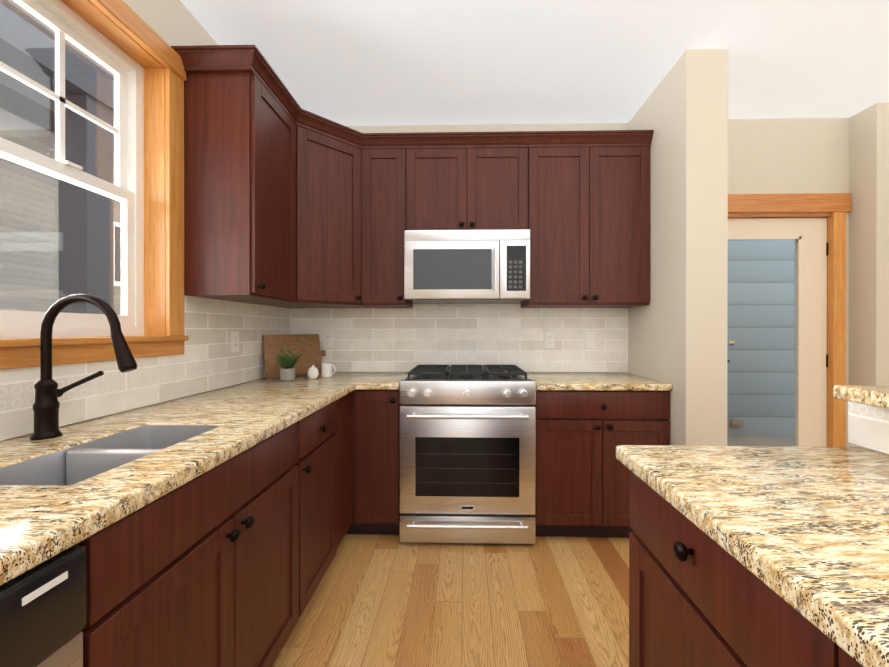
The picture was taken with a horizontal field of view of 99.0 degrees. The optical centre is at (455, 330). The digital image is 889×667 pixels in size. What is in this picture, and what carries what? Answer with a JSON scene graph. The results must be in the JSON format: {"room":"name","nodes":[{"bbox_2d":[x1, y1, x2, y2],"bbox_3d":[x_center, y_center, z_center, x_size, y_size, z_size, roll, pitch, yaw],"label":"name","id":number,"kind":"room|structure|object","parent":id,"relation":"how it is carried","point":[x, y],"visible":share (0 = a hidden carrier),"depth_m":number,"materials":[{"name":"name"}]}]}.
{"room":"kitchen","nodes":[
{"label":"kitchen","id":0,"kind":"room"},
{"bbox_2d":[1,0,265,440],"bbox_3d":[-1.351,-0.124,-0.699,0.150,2.680,7.180,0,0,1],"label":"wall","id":1,"kind":"structure","parent":0,"point":[170,23],"depth_m":1.64,"materials":[{"name":"beige paint"}]},
{"bbox_2d":[0,0,188,369],"bbox_3d":[-1.297,-0.544,0.999,0.195,1.297,1.380,0,0,1],"label":"window","id":2,"kind":"structure","parent":1,"relation":"in","point":[62,20],"depth_m":1.50,"materials":[{"name":"white plastic"}]},
{"bbox_2d":[0,295,291,440],"bbox_3d":[-1.238,0.045,0.824,0.008,0.504,3.829,0,0,1],"label":"tile backsplash","id":3,"kind":"structure","parent":1,"relation":"attached to","point":[207,363],"depth_m":1.63,"materials":[{"name":"white tile"}]},
{"bbox_2d":[231,331,238,352],"bbox_3d":[-1.204,0.061,2.075,0.007,0.116,0.072,0,0,1],"label":"outlet","id":4,"kind":"object","parent":3,"relation":"attached to","point":[234,341],"visible":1,"depth_m":2.07,"materials":[{"name":"white plastic"}]},
{"bbox_2d":[175,49,302,304],"bbox_3d":[-1.032,-0.692,1.929,0.370,1.066,0.486,0,0,1],"label":"upper cabinet","id":5,"kind":"object","parent":1,"relation":"attached to","point":[289,202],"depth_m":1.69,"materials":[{"name":"brown wood"}]},
{"bbox_2d":[272,534,628,666],"bbox_3d":[1.436,1.246,-0.597,6.200,0.060,7.500,0,0,1],"label":"floor","id":6,"kind":"structure","parent":0,"point":[377,600],"depth_m":1.67,"materials":[{"name":"brown wood"}]},
{"bbox_2d":[0,544,86,666],"bbox_3d":[-0.899,0.779,0.334,0.590,0.871,0.598,0,0,1],"label":"dishwasher","id":7,"kind":"object","parent":6,"relation":"on","point":[43,614],"visible":0.92,"depth_m":0.56,"materials":[{"name":"black plastic"}]},
{"bbox_2d":[113,402,332,666],"bbox_3d":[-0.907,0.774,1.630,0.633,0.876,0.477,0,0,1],"label":"base cabinet","id":8,"kind":"object","parent":6,"relation":"on","point":[227,563],"depth_m":1.02,"materials":[{"name":"brown wood"}]},
{"bbox_2d":[0,372,367,585],"bbox_3d":[-0.913,0.318,0.813,0.658,0.038,3.821,0,0,1],"label":"countertop","id":9,"kind":"structure","parent":8,"relation":"on","point":[39,524],"depth_m":0.92,"materials":[{"name":"stone"}]},
{"bbox_2d":[30,294,136,439],"bbox_3d":[-1.034,0.097,1.121,0.284,0.401,0.181,0,0,1],"label":"faucet","id":10,"kind":"object","parent":9,"relation":"on","point":[46,404],"visible":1,"depth_m":1.05,"materials":[{"name":"black metal"}]},
{"bbox_2d":[0,425,219,485],"bbox_3d":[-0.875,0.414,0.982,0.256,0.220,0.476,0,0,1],"label":"sink","id":11,"kind":"object","parent":9,"relation":"in","point":[70,466],"visible":0.12,"depth_m":0.97,"materials":[{"name":"silver metal"}]},
{"bbox_2d":[275,349,301,380],"bbox_3d":[-0.994,0.202,2.261,0.158,0.188,0.162,0,0,1],"label":"plant","id":12,"kind":"object","parent":9,"relation":"on","point":[287,371],"visible":1,"depth_m":2.23,"materials":[{"name":"green plant"}]},
{"bbox_2d":[263,334,325,378],"bbox_3d":[-1.043,0.158,2.504,0.054,0.269,0.445,0,0,33],"label":"cutting board","id":13,"kind":"object","parent":9,"relation":"on","point":[307,346],"visible":0.9,"depth_m":2.48,"materials":[{"name":"brown wood"}]},
{"bbox_2d":[307,365,318,378],"bbox_3d":[-0.883,0.253,2.352,0.066,0.085,0.066,0,0,1],"label":"sugar bowl","id":14,"kind":"object","parent":9,"relation":"on","point":[313,373],"visible":1,"depth_m":2.33,"materials":[{"name":"white ceramic"}]},
{"bbox_2d":[321,363,335,376],"bbox_3d":[-0.811,0.253,2.431,0.096,0.085,0.071,0,0,1],"label":"mug","id":15,"kind":"object","parent":9,"relation":"on","point":[326,369],"visible":1,"depth_m":2.40,"materials":[{"name":"white ceramic"}]},
{"bbox_2d":[365,390,399,534],"bbox_3d":[-0.453,0.772,2.443,0.280,0.876,0.558,0,0,1],"label":"base cabinet","id":16,"kind":"object","parent":6,"relation":"on","point":[382,407],"depth_m":2.17,"materials":[{"name":"brown wood"}]},
{"bbox_2d":[356,372,407,389],"bbox_3d":[-0.429,0.315,2.425,0.234,0.038,0.578,0,0,1],"label":"countertop","id":17,"kind":"structure","parent":16,"relation":"on","point":[374,380],"depth_m":2.26,"materials":[{"name":"stone"}]},
{"bbox_2d":[399,365,535,543],"bbox_3d":[0.071,0.724,2.377,0.760,0.972,0.648,0,0,1],"label":"range","id":18,"kind":"object","parent":6,"relation":"on","point":[467,451],"visible":1,"depth_m":2.12,"materials":[{"name":"silver metal"}]},
{"bbox_2d":[535,390,669,536],"bbox_3d":[0.834,0.772,2.415,0.755,0.876,0.558,0,0,1],"label":"base cabinet","id":19,"kind":"object","parent":6,"relation":"on","point":[582,489],"depth_m":2.14,"materials":[{"name":"brown wood"}]},
{"bbox_2d":[527,372,671,390],"bbox_3d":[0.833,0.315,2.401,0.756,0.038,0.571,0,0,1],"label":"countertop","id":20,"kind":"structure","parent":19,"relation":"on","point":[544,381],"depth_m":2.17,"materials":[{"name":"stone"}]},
{"bbox_2d":[616,393,888,666],"bbox_3d":[0.766,0.696,-0.155,0.763,1.039,2.356,0,0,1],"label":"kitchen island","id":21,"kind":"object","parent":6,"relation":"on","point":[758,556],"depth_m":0.65,"materials":[{"name":"beige stone"}]},
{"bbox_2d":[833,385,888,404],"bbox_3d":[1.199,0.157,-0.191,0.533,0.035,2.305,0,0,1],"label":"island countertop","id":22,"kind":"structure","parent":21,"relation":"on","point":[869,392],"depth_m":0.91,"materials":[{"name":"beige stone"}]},
{"bbox_2d":[180,0,888,125],"bbox_3d":[1.436,-1.514,-0.603,6.200,0.100,7.500,0,0,1],"label":"ceiling","id":23,"kind":"structure","parent":0,"point":[394,62],"depth_m":2.01,"materials":[{"name":"white paint"}]},
{"bbox_2d":[346,118,848,446],"bbox_3d":[0.759,-0.131,2.756,3.920,2.680,0.180,0,0,1],"label":"wall","id":24,"kind":"structure","parent":0,"point":[787,155],"depth_m":2.63,"materials":[{"name":"beige paint"}]},
{"bbox_2d":[266,105,370,307],"bbox_3d":[-0.872,-0.693,2.388,0.671,1.066,0.666,0,0,1],"label":"upper cabinet","id":25,"kind":"object","parent":24,"relation":"attached to","point":[336,156],"depth_m":2.28,"materials":[{"name":"brown wood"}]},
{"bbox_2d":[371,132,418,307],"bbox_3d":[-0.447,-0.693,2.530,0.395,1.066,0.362,0,0,1],"label":"upper cabinet","id":26,"kind":"object","parent":24,"relation":"attached to","point":[394,156],"depth_m":2.39,"materials":[{"name":"brown wood"}]},
{"bbox_2d":[419,133,478,229],"bbox_3d":[-0.088,-0.921,2.543,0.443,0.611,0.321,0,0,1],"label":"upper cabinet","id":27,"kind":"object","parent":24,"relation":"attached to","point":[448,162],"depth_m":2.38,"materials":[{"name":"brown wood"}]},
{"bbox_2d":[404,229,529,303],"bbox_3d":[0.073,-0.401,2.479,0.762,0.422,0.445,0,0,1],"label":"over-the-range microwave","id":28,"kind":"object","parent":27,"relation":"attached to","point":[466,266],"visible":1,"depth_m":2.30,"materials":[{"name":"silver metal"}]},
{"bbox_2d":[292,304,627,371],"bbox_3d":[0.024,0.042,2.708,2.390,0.504,0.007,0,0,1],"label":"tile backsplash","id":29,"kind":"structure","parent":24,"relation":"attached to","point":[387,339],"depth_m":2.70,"materials":[{"name":"white tile"}]},
{"bbox_2d":[324,332,333,347],"bbox_3d":[-0.910,0.064,2.721,0.072,0.116,0.007,0,0,1],"label":"electrical outlet","id":30,"kind":"object","parent":29,"relation":"attached to","point":[328,339],"visible":1,"depth_m":2.72,"materials":[{"name":"white plastic"}]},
{"bbox_2d":[544,332,554,347],"bbox_3d":[0.665,0.064,2.686,0.072,0.116,0.007,0,0,1],"label":"electrical outlet","id":31,"kind":"object","parent":29,"relation":"attached to","point":[549,339],"visible":1,"depth_m":2.68,"materials":[{"name":"white plastic"}]},
{"bbox_2d":[585,332,595,347],"bbox_3d":[0.952,0.064,2.679,0.072,0.116,0.008,0,0,1],"label":"light switch","id":32,"kind":"object","parent":29,"relation":"attached to","point":[590,339],"visible":1,"depth_m":2.68,"materials":[{"name":"white plastic"}]},
{"bbox_2d":[479,131,530,232],"bbox_3d":[0.237,-0.921,2.536,0.443,0.611,0.321,0,0,1],"label":"upper cabinet","id":33,"kind":"object","parent":24,"relation":"attached to","point":[504,157],"depth_m":2.38,"materials":[{"name":"brown wood"}]},
{"bbox_2d":[521,130,602,307],"bbox_3d":[0.646,-0.693,2.527,0.498,1.066,0.321,0,0,1],"label":"upper cabinet","id":34,"kind":"object","parent":24,"relation":"attached to","point":[566,235],"depth_m":2.37,"materials":[{"name":"brown wood"}]},
{"bbox_2d":[603,130,653,307],"bbox_3d":[0.995,-0.693,2.519,0.437,1.066,0.321,0,0,1],"label":"upper cabinet","id":35,"kind":"object","parent":24,"relation":"attached to","point":[626,153],"depth_m":2.37,"materials":[{"name":"brown wood"}]},
{"bbox_2d":[727,218,827,446],"bbox_3d":[2.155,0.204,2.659,0.914,1.986,0.103,0,0,1],"label":"entry door","id":36,"kind":"structure","parent":24,"relation":"in","point":[809,235],"depth_m":2.66,"materials":[{"name":"beige paint"}]},
{"bbox_2d":[728,193,850,446],"bbox_3d":[2.148,0.133,2.698,1.120,2.152,0.176,0,0,1],"label":"door frame","id":37,"kind":"structure","parent":24,"relation":"attached to","point":[835,208],"depth_m":2.61,"materials":[{"name":"brown wood"}]},
{"bbox_2d":[628,49,727,445],"bbox_3d":[1.319,-0.130,2.333,0.213,2.680,0.702,0,0,1],"label":"wall","id":38,"kind":"structure","parent":0,"point":[677,332],"depth_m":1.98,"materials":[{"name":"beige paint"}]},
{"bbox_2d":[849,102,888,446],"bbox_3d":[3.661,-0.131,2.590,1.890,2.680,0.325,0,0,1],"label":"wall","id":39,"kind":"structure","parent":0,"point":[869,249],"depth_m":2.49,"materials":[{"name":"beige paint"}]},
{"label":"outside","id":40,"kind":"structure","parent":0,"visible":0},
{"bbox_2d":[0,0,113,336],"bbox_3d":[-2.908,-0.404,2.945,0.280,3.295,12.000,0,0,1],"label":"porch post","id":41,"kind":"object","parent":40,"point":[81,202],"depth_m":2.88,"materials":[{"name":"grey"}]},
{"bbox_2d":[0,0,120,337],"bbox_3d":[-5.150,-2.723,3.989,7.630,8.140,20.000,0,0,1],"label":"neighbor house","id":42,"kind":"structure","parent":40,"point":[24,225],"depth_m":6.12,"materials":[{"name":"beige"}]},
{"bbox_2d":[727,239,794,445],"bbox_3d":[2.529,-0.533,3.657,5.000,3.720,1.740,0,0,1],"label":"door glass","id":43,"kind":"object","parent":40,"point":[735,283],"depth_m":4.41,"materials":[{"name":"grey"}]}
]}

